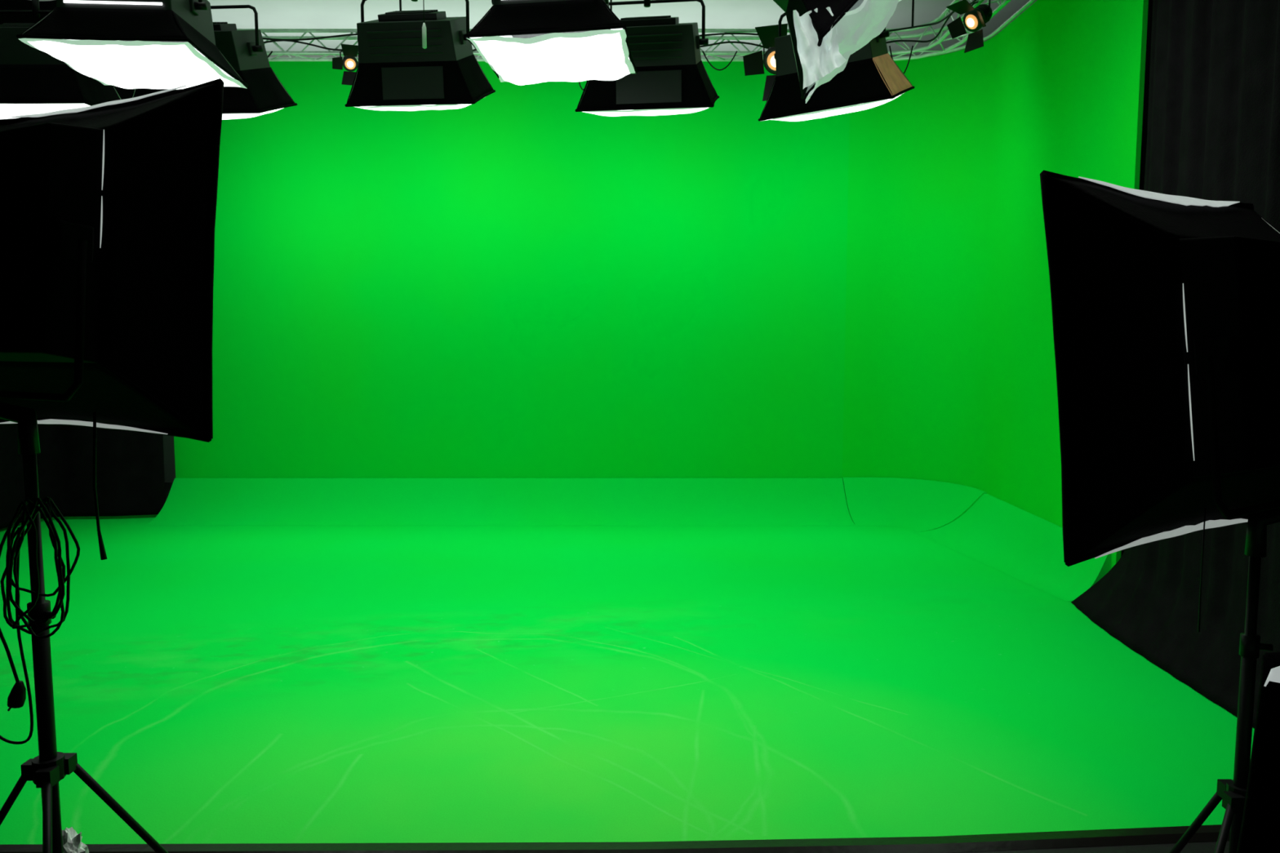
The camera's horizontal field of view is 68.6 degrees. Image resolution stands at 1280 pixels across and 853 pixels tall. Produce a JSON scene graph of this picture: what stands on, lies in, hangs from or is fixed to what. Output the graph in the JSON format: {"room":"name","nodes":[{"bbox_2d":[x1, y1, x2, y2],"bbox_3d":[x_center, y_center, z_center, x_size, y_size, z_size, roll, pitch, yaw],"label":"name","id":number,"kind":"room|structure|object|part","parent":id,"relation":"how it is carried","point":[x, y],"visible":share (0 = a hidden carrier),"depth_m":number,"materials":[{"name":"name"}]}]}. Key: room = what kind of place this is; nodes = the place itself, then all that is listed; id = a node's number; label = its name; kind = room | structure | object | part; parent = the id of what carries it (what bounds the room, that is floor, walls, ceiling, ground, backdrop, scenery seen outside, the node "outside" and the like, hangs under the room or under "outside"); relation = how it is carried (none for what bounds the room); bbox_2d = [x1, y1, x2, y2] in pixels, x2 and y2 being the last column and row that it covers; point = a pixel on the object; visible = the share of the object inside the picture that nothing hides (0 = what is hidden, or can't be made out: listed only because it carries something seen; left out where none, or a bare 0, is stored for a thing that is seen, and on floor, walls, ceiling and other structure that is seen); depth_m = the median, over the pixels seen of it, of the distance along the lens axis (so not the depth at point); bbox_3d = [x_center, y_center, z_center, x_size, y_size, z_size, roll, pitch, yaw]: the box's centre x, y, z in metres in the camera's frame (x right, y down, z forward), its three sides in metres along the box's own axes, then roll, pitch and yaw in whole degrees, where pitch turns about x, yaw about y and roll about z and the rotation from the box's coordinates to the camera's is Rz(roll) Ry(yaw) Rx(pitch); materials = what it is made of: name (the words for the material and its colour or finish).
{"room":"studio","nodes":[
{"label":"studio","id":0,"kind":"room"},
{"bbox_2d":[173,61,849,478],"bbox_3d":[-1.270,-1.281,8.934,6.460,4.260,0.030,0,5,0],"label":"wall","id":1,"kind":"structure","parent":0,"point":[516,282],"depth_m":8.92,"materials":[{"name":"green paint"}]},
{"bbox_2d":[144,478,855,525],"bbox_3d":[-1.272,0.700,8.795,6.457,0.342,0.622,0,5,0],"label":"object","id":2,"kind":"structure","parent":1,"relation":"attached to","point":[189,501],"depth_m":8.89,"materials":[{"name":"green paint"}]},
{"bbox_2d":[268,0,1035,57],"bbox_3d":[-0.235,-3.378,8.358,8.151,0.028,2.663,2,6,22],"label":"trim","id":3,"kind":"structure","parent":1,"relation":"attached to","point":[1029,2],"depth_m":7.94,"materials":[{"name":"metal"}]},
{"bbox_2d":[39,0,1036,54],"bbox_3d":[-1.300,-3.638,3.923,11.800,0.100,13.500,0,5,0],"label":"ceiling","id":4,"kind":"structure","parent":0,"point":[272,14],"depth_m":9.28,"materials":[{"name":"paint"}]},
{"bbox_2d":[0,0,121,119],"bbox_3d":[-4.400,-3.059,6.842,1.019,1.603,0.682,0,5,0],"label":"light","id":5,"kind":"object","parent":4,"relation":"hanging from","point":[33,81],"visible":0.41,"depth_m":6.62,"materials":[{"name":"black"}]},
{"bbox_2d":[0,103,89,119],"bbox_3d":[-4.400,-2.295,6.914,0.990,0.068,0.650,0,5,0],"label":"diffuser","id":6,"kind":"object","parent":5,"relation":"attached to","point":[6,110],"depth_m":6.66,"materials":[{"name":"white fabric"}]},
{"bbox_2d":[16,0,248,89],"bbox_3d":[-2.980,-2.906,5.551,0.917,1.664,0.971,0,5,-4],"label":"light","id":7,"kind":"object","parent":4,"relation":"hanging from","point":[127,44],"visible":0.92,"depth_m":5.27,"materials":[{"name":"black"}]},
{"bbox_2d":[17,38,246,89],"bbox_3d":[-2.979,-2.129,5.624,0.900,0.102,0.949,0,5,-4],"label":"diffuser","id":8,"kind":"object","parent":7,"relation":"attached to","point":[123,63],"depth_m":5.37,"materials":[{"name":"white fabric"}]},
{"bbox_3d":[-2.631,-2.517,5.611,0.070,0.042,0.044,0,5,-4],"label":"tilt knob","id":9,"kind":"part","parent":7,"relation":"part of","materials":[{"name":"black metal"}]},
{"bbox_2d":[131,4,297,119],"bbox_3d":[-3.163,-3.046,6.861,1.000,1.633,0.711,0,5,4],"label":"light","id":10,"kind":"object","parent":4,"relation":"hanging from","point":[245,51],"visible":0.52,"depth_m":6.70,"materials":[{"name":"black"}]},
{"bbox_2d":[222,107,283,119],"bbox_3d":[-3.160,-2.344,6.962,0.970,0.216,0.619,0,5,4],"label":"diffuser","id":11,"kind":"object","parent":10,"relation":"attached to","point":[228,113],"depth_m":6.67,"materials":[{"name":"white fabric"}]},
{"bbox_3d":[-2.762,-2.728,6.769,0.070,0.042,0.044,0,5,4],"label":"tilt knob","id":12,"kind":"part","parent":10,"relation":"part of","materials":[{"name":"black metal"}]},
{"bbox_2d":[345,0,495,111],"bbox_3d":[-1.614,-3.078,6.845,0.950,1.567,0.728,0,5,5],"label":"light","id":13,"kind":"object","parent":4,"relation":"hanging from","point":[394,72],"visible":0.99,"depth_m":6.61,"materials":[{"name":"black metal"}]},
{"bbox_3d":[-1.604,-2.425,6.618,0.442,0.216,0.021,0,5,5],"label":"vent panel","id":14,"kind":"part","parent":13,"relation":"part of","materials":[{"name":"black"}]},
{"bbox_2d":[356,104,470,111],"bbox_3d":[-1.610,-2.426,6.956,0.925,0.248,0.610,0,5,5],"label":"diffuser","id":15,"kind":"object","parent":13,"relation":"attached to","point":[373,107],"depth_m":6.71,"materials":[{"name":"white fabric"}]},
{"bbox_2d":[422,0,426,48],"bbox_3d":[-1.400,-3.120,6.032,0.027,1.330,0.028,0,5,0],"label":"pull cord","id":16,"kind":"object","parent":4,"relation":"hanging from","point":[424,27],"visible":1,"depth_m":6.08,"materials":[{"name":"white plastic"}]},
{"bbox_2d":[236,0,789,90],"bbox_3d":[-1.175,-3.485,8.319,6.359,1.035,0.249,0,5,0],"label":"lighting truss","id":17,"kind":"object","parent":4,"relation":"hanging from","point":[722,32],"visible":0.23,"depth_m":8.23,"materials":[{"name":"metal"}]},
{"bbox_2d":[332,44,359,84],"bbox_3d":[-2.490,-3.113,8.076,0.266,0.311,0.265,2,6,23],"label":"spotlight","id":18,"kind":"object","parent":17,"relation":"attached to","point":[348,62],"visible":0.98,"depth_m":8.06,"materials":[{"name":"black metal"}]},
{"bbox_3d":[-2.594,-3.118,8.040,0.104,0.106,0.052,-4,7,-37],"label":"barn door","id":19,"kind":"part","parent":18,"relation":"part of","materials":[{"name":"black metal"}]},
{"bbox_3d":[-2.510,-3.018,8.129,0.153,0.112,0.013,-2,6,-19],"label":"barn door","id":20,"kind":"part","parent":18,"relation":"part of","materials":[{"name":"black metal"}]},
{"bbox_3d":[-2.474,-3.211,8.008,0.153,0.073,0.090,-2,6,-19],"label":"barn door","id":21,"kind":"part","parent":18,"relation":"part of","materials":[{"name":"black metal"}]},
{"bbox_3d":[-2.495,-3.120,8.076,0.053,0.049,0.032,0,5,0],"label":"glowing bulb","id":22,"kind":"part","parent":18,"relation":"part of","materials":[{"name":"beige glass"}]},
{"bbox_3d":[-2.097,-3.733,8.204,0.017,0.520,0.020,0,5,0],"label":"hanging rod","id":23,"kind":"part","parent":17,"relation":"part of","materials":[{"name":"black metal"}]},
{"bbox_2d":[742,23,787,101],"bbox_3d":[1.144,-3.041,7.865,0.469,0.531,0.470,-3,6,-26],"label":"spotlight","id":24,"kind":"object","parent":17,"relation":"attached to","point":[753,63],"visible":0.38,"depth_m":7.90,"materials":[{"name":"black metal"}]},
{"bbox_3d":[0.963,-3.073,7.931,0.193,0.186,0.092,0,5,0],"label":"barn door","id":25,"kind":"part","parent":24,"relation":"part of","materials":[{"name":"black metal"}]},
{"bbox_3d":[1.173,-2.886,7.973,0.272,0.201,0.029,2,6,21],"label":"barn door","id":26,"kind":"part","parent":24,"relation":"part of","materials":[{"name":"black metal"}]},
{"bbox_3d":[1.101,-3.226,7.748,0.272,0.127,0.162,2,6,21],"label":"barn door","id":27,"kind":"part","parent":24,"relation":"part of","materials":[{"name":"black metal"}]},
{"bbox_3d":[1.143,-3.068,7.877,0.094,0.086,0.059,0,5,0],"label":"glowing bulb","id":28,"kind":"part","parent":24,"relation":"part of","materials":[{"name":"beige glass"}]},
{"bbox_2d":[464,0,637,85],"bbox_3d":[-0.501,-2.935,5.596,0.910,1.616,0.922,0,5,4],"label":"light","id":29,"kind":"object","parent":4,"relation":"hanging from","point":[522,42],"visible":1,"depth_m":5.33,"materials":[{"name":"black"}]},
{"bbox_2d":[466,29,635,85],"bbox_3d":[-0.498,-2.192,5.668,0.894,0.124,0.902,0,5,4],"label":"diffuser","id":30,"kind":"object","parent":29,"relation":"attached to","point":[557,55],"depth_m":5.40,"materials":[{"name":"white fabric"}]},
{"bbox_2d":[574,0,719,116],"bbox_3d":[0.066,-3.061,6.855,1.002,1.602,0.717,1,5,8],"label":"light","id":31,"kind":"object","parent":4,"relation":"hanging from","point":[672,77],"visible":0.88,"depth_m":6.61,"materials":[{"name":"black metal"}]},
{"bbox_2d":[584,107,708,116],"bbox_3d":[0.070,-2.382,6.959,0.973,0.231,0.616,1,5,8],"label":"diffuser","id":32,"kind":"object","parent":31,"relation":"attached to","point":[611,112],"depth_m":6.71,"materials":[{"name":"white fabric"}]},
{"bbox_3d":[0.061,-2.397,6.621,0.466,0.216,0.014,1,5,8],"label":"vent panel","id":33,"kind":"part","parent":31,"relation":"part of","materials":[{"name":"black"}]},
{"bbox_3d":[0.455,-2.762,6.731,0.070,0.042,0.044,1,5,8],"label":"tilt knob","id":34,"kind":"part","parent":31,"relation":"part of","materials":[{"name":"black metal"}]},
{"bbox_2d":[758,12,915,121],"bbox_3d":[1.450,-3.056,6.873,1.011,1.617,0.732,3,6,28],"label":"light","id":35,"kind":"object","parent":4,"relation":"hanging from","point":[870,77],"visible":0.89,"depth_m":6.69,"materials":[{"name":"black"}]},
{"bbox_2d":[760,93,903,121],"bbox_3d":[1.462,-2.388,6.958,0.983,0.269,0.658,3,6,28],"label":"diffuser","id":36,"kind":"object","parent":35,"relation":"attached to","point":[789,107],"depth_m":6.72,"materials":[{"name":"white fabric"}]},
{"bbox_3d":[1.725,-2.775,6.634,0.072,0.045,0.044,3,6,28],"label":"tilt knob","id":37,"kind":"part","parent":35,"relation":"part of","materials":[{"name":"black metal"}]},
{"bbox_2d":[773,0,901,103],"bbox_3d":[1.089,-2.736,5.108,0.907,1.920,0.859,0,5,0],"label":"plastic sheet","id":38,"kind":"object","parent":4,"relation":"hanging from","point":[824,34],"visible":1,"depth_m":4.88,"materials":[{"name":"white"}]},
{"bbox_2d":[885,0,1011,73],"bbox_3d":[2.381,-3.412,7.125,0.731,0.955,2.640,0,5,0],"label":"lighting truss","id":39,"kind":"object","parent":4,"relation":"hanging from","point":[937,20],"visible":0.6,"depth_m":8.12,"materials":[{"name":"metal"}]},
{"bbox_3d":[2.377,-3.728,8.155,0.017,0.520,0.020,0,5,0],"label":"hanging rod","id":40,"kind":"part","parent":39,"relation":"part of","materials":[{"name":"black metal"}]},
{"bbox_2d":[946,0,992,53],"bbox_3d":[2.442,-2.981,6.923,0.354,0.362,0.318,0,5,0],"label":"spotlight","id":41,"kind":"object","parent":39,"relation":"attached to","point":[974,19],"visible":1,"depth_m":6.94,"materials":[{"name":"black metal"}]},
{"bbox_3d":[2.378,-2.994,7.038,0.139,0.139,0.062,3,6,27],"label":"barn door","id":42,"kind":"part","parent":41,"relation":"part of","materials":[{"name":"black metal"}]},
{"bbox_3d":[2.363,-3.079,6.890,0.125,0.045,0.187,-3,6,-27],"label":"barn door","id":43,"kind":"part","parent":41,"relation":"part of","materials":[{"name":"black metal"}]},
{"bbox_3d":[2.446,-2.990,6.941,0.045,0.057,0.063,0,5,0],"label":"glowing bulb","id":44,"kind":"part","parent":41,"relation":"part of","materials":[{"name":"beige glass"}]},
{"bbox_3d":[2.490,-2.870,6.975,0.015,0.130,0.187,-3,6,-27],"label":"barn door","id":45,"kind":"part","parent":41,"relation":"part of","materials":[{"name":"black metal"}]},
{"bbox_3d":[2.485,-2.974,6.830,0.062,0.139,0.139,1,5,8],"label":"barn door","id":46,"kind":"part","parent":41,"relation":"part of","materials":[{"name":"black metal"}]},
{"bbox_2d":[163,54,939,482],"bbox_3d":[-1.300,-1.742,10.934,11.800,5.000,0.100,0,5,0],"label":"wall","id":47,"kind":"structure","parent":0,"point":[168,441],"depth_m":11.08,"materials":[{"name":"paint"}]},
{"bbox_2d":[0,482,1254,852],"bbox_3d":[-1.300,1.345,4.397,11.800,0.110,13.500,0,5,0],"label":"floor","id":48,"kind":"structure","parent":0,"point":[220,684],"depth_m":4.49,"materials":[{"name":"green paint"}]},
{"bbox_2d":[62,826,88,852],"bbox_3d":[-1.839,1.361,3.024,0.102,0.140,0.096,-3,6,-27],"label":"plastic bag","id":49,"kind":"object","parent":48,"relation":"on","point":[72,843],"visible":0.88,"depth_m":3.01,"materials":[{"name":"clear plastic"}]},
{"bbox_2d":[36,425,165,516],"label":"box","id":50,"kind":"object","parent":48,"relation":"on","point":[130,474],"depth_m":8.76,"materials":[{"name":"black"}]},
{"bbox_2d":[0,78,224,852],"bbox_3d":[-1.746,0.247,2.717,1.085,2.421,0.618,3,6,32],"label":"light","id":51,"kind":"object","parent":48,"relation":"on","point":[108,210],"visible":1,"depth_m":2.49,"materials":[{"name":"black fabric"}]},
{"bbox_3d":[-1.858,1.203,2.633,0.355,0.535,0.022,0,5,2],"label":"leg","id":52,"kind":"part","parent":51,"relation":"part of","materials":[{"name":"black metal"}]},
{"bbox_2d":[0,496,79,744],"bbox_3d":[-1.623,0.522,2.481,0.281,0.678,0.084,0,5,0],"label":"power cable","id":53,"kind":"object","parent":51,"relation":"hanging from","point":[16,698],"visible":1,"depth_m":2.46,"materials":[{"name":"black rubber"}]},
{"bbox_3d":[-1.538,1.222,2.434,0.022,0.535,0.355,-3,6,-28],"label":"leg","id":54,"kind":"part","parent":51,"relation":"part of","materials":[{"name":"black metal"}]},
{"bbox_3d":[-1.615,0.511,2.550,0.054,0.020,0.020,2,6,22],"label":"clamp knob","id":55,"kind":"part","parent":51,"relation":"part of","materials":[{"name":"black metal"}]},
{"bbox_2d":[93,412,106,559],"bbox_3d":[-1.460,0.161,2.535,0.027,0.401,0.032,0,5,0],"label":"pull cord","id":56,"kind":"object","parent":51,"relation":"hanging from","point":[102,550],"visible":1,"depth_m":2.53,"materials":[{"name":"black fabric"}]},
{"bbox_3d":[-1.524,1.186,2.810,0.022,0.535,0.355,3,6,32],"label":"leg","id":57,"kind":"part","parent":51,"relation":"part of","materials":[{"name":"black metal"}]},
{"bbox_2d":[0,824,1230,852],"bbox_3d":[-2.074,1.411,3.133,9.654,0.019,0.180,0,5,-1],"label":"floor edge","id":58,"kind":"structure","parent":48,"relation":"attached to","point":[1157,835],"depth_m":3.14,"materials":[{"name":"black"}]},
{"bbox_2d":[1040,169,1279,852],"bbox_3d":[1.721,0.383,2.666,1.170,2.161,0.624,-4,6,-33],"label":"light","id":59,"kind":"object","parent":48,"relation":"on","point":[1166,308],"visible":0.99,"depth_m":2.46,"materials":[{"name":"black fabric"}]},
{"bbox_3d":[1.685,1.236,2.865,0.022,0.424,0.273,-1,5,-8],"label":"leg","id":60,"kind":"part","parent":59,"relation":"part of","materials":[{"name":"black metal"}]},
{"bbox_2d":[1197,507,1205,631],"bbox_3d":[1.602,0.409,2.671,0.006,0.360,0.006,2,6,22],"label":"pull cord","id":61,"kind":"object","parent":59,"relation":"hanging from","point":[1200,594],"visible":1,"depth_m":2.67,"materials":[{"name":"black fabric"}]},
{"bbox_3d":[1.571,1.263,2.582,0.273,0.424,0.022,-4,7,-38],"label":"leg","id":62,"kind":"part","parent":59,"relation":"part of","materials":[{"name":"black metal"}]},
{"bbox_3d":[1.735,0.615,2.620,0.054,0.020,0.020,2,6,22],"label":"clamp knob","id":63,"kind":"part","parent":59,"relation":"part of","materials":[{"name":"black metal"}]},
{"bbox_2d":[1071,522,1248,717],"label":"curtain","id":64,"kind":"object","parent":48,"relation":"on","point":[1148,601],"depth_m":4.80,"materials":[{"name":"black fabric"}]},
{"bbox_2d":[1143,0,1279,231],"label":"curtain","id":65,"kind":"object","parent":48,"relation":"on","point":[1213,132],"depth_m":4.60,"materials":[{"name":"black fabric"}]},
{"bbox_2d":[1235,652,1279,852],"bbox_3d":[1.599,0.953,1.744,0.914,1.233,0.556,-2,6,-17],"label":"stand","id":66,"kind":"object","parent":48,"relation":"on","point":[1260,831],"visible":1,"depth_m":1.78,"materials":[{"name":"black"}]},
{"bbox_2d":[1252,522,1279,728],"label":"curtain","id":67,"kind":"object","parent":48,"relation":"on","point":[1268,606],"depth_m":4.20,"materials":[{"name":"black fabric"}]},
{"bbox_2d":[842,0,1148,568],"bbox_3d":[2.883,-1.145,7.498,0.827,4.260,3.355,-2,6,-19],"label":"wall","id":68,"kind":"structure","parent":0,"point":[950,371],"depth_m":8.30,"materials":[{"name":"green paint"}]},
{"bbox_2d":[842,477,986,532],"bbox_3d":[2.495,0.709,8.656,1.069,0.350,0.900,0,5,0],"label":"trim","id":69,"kind":"structure","parent":68,"relation":"attached to","point":[917,505],"depth_m":8.75,"materials":[{"name":"green paint"}]},
{"bbox_2d":[915,493,1111,601],"bbox_3d":[2.719,0.859,7.122,0.622,0.342,2.178,0,5,0],"label":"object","id":70,"kind":"structure","parent":68,"relation":"attached to","point":[1024,546],"depth_m":7.05,"materials":[{"name":"green paint"}]},
{"bbox_2d":[1138,0,1152,190],"bbox_3d":[4.650,-1.099,4.165,0.100,5.000,13.500,0,5,0],"label":"wall","id":71,"kind":"structure","parent":0,"point":[1145,107],"depth_m":8.52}
]}

